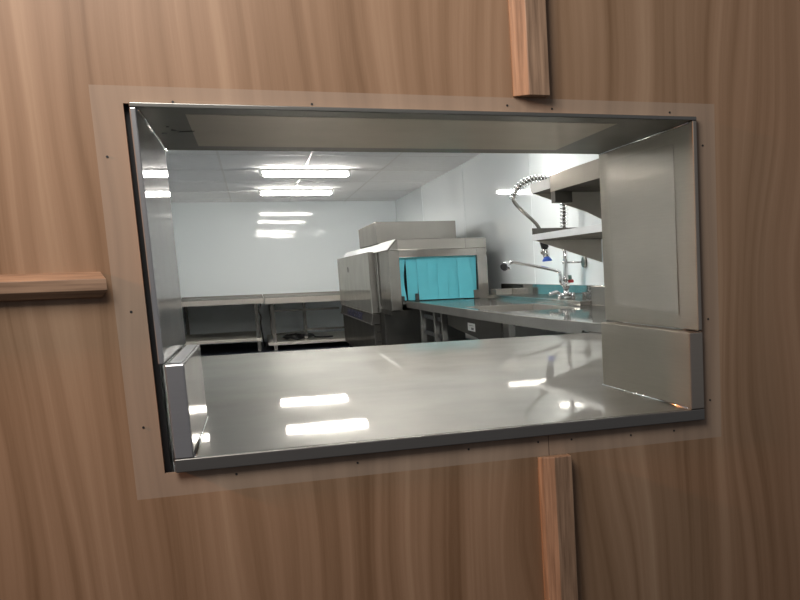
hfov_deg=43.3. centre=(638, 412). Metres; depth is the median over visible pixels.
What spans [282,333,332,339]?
power cable
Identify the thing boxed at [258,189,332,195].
ceiling light
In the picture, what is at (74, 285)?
batten
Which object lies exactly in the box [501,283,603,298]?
backsplash
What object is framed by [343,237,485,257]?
hood
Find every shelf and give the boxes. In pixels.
[185,331,261,344]
[267,331,344,345]
[530,178,582,210]
[532,224,601,261]
[550,158,600,218]
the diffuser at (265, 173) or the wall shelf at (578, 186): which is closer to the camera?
the wall shelf at (578, 186)
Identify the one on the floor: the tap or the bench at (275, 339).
the bench at (275, 339)
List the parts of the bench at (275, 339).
leg, leg, rail, leg, rail, rail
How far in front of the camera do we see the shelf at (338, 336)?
17.66 m
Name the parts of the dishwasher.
trim rail, trim rail, door handle, hood post, tank, hood post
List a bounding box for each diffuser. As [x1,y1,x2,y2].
[261,191,329,195]
[263,171,346,176]
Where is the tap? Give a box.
[500,174,586,298]
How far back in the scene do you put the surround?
2.53 m
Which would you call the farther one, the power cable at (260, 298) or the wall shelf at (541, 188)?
the power cable at (260, 298)
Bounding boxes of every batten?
[0,272,106,301]
[508,0,549,97]
[537,454,577,599]
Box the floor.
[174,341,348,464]
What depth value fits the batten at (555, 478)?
2.42 m
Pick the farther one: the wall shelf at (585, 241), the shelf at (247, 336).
the shelf at (247, 336)
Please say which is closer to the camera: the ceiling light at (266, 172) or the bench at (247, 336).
the ceiling light at (266, 172)
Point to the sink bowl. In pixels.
(521, 331)
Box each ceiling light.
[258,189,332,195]
[259,169,350,176]
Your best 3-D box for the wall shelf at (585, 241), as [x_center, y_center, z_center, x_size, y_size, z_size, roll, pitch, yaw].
[-0.149,-1.313,7.269,0.626,0.313,2.630,-5,9,-21]
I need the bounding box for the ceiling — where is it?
[165,150,480,202]
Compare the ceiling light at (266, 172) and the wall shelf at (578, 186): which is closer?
the wall shelf at (578, 186)
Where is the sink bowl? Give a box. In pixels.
[465,304,576,339]
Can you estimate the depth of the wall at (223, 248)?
19.36 m
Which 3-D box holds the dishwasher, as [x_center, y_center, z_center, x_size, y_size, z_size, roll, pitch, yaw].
[-3.621,-1.808,14.471,1.274,1.972,6.520,-5,9,-21]
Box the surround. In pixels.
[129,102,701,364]
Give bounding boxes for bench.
[178,294,263,351]
[263,291,344,349]
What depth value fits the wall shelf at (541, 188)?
8.11 m
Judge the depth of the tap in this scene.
8.98 m
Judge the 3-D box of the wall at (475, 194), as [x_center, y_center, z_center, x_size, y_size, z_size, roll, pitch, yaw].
[-1.584,-1.936,11.805,0.104,2.900,18.600,-5,9,-21]
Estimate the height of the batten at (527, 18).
0.908 m
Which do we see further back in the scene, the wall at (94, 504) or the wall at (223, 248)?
the wall at (223, 248)
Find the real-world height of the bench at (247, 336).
0.965 m
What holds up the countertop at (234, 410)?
attached to the wall at (94, 504)
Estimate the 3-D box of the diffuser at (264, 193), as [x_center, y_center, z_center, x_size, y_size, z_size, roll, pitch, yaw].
[-5.980,-3.836,16.704,1.125,0.060,0.164,-5,9,-21]
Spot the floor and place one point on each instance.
(238, 348)
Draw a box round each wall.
[0,0,799,599]
[171,201,396,345]
[395,153,683,331]
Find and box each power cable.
[258,298,265,346]
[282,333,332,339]
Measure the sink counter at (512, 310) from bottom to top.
1.118 m
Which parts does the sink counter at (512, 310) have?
leg, rack rail, rack rail, leg, leg, leg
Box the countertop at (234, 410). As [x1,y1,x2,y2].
[163,322,704,472]
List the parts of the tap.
spout, lever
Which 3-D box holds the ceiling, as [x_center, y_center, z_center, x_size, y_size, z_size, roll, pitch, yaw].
[-3.664,-3.124,10.800,4.280,0.103,18.600,-5,9,-21]
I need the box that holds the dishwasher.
[337,221,488,346]

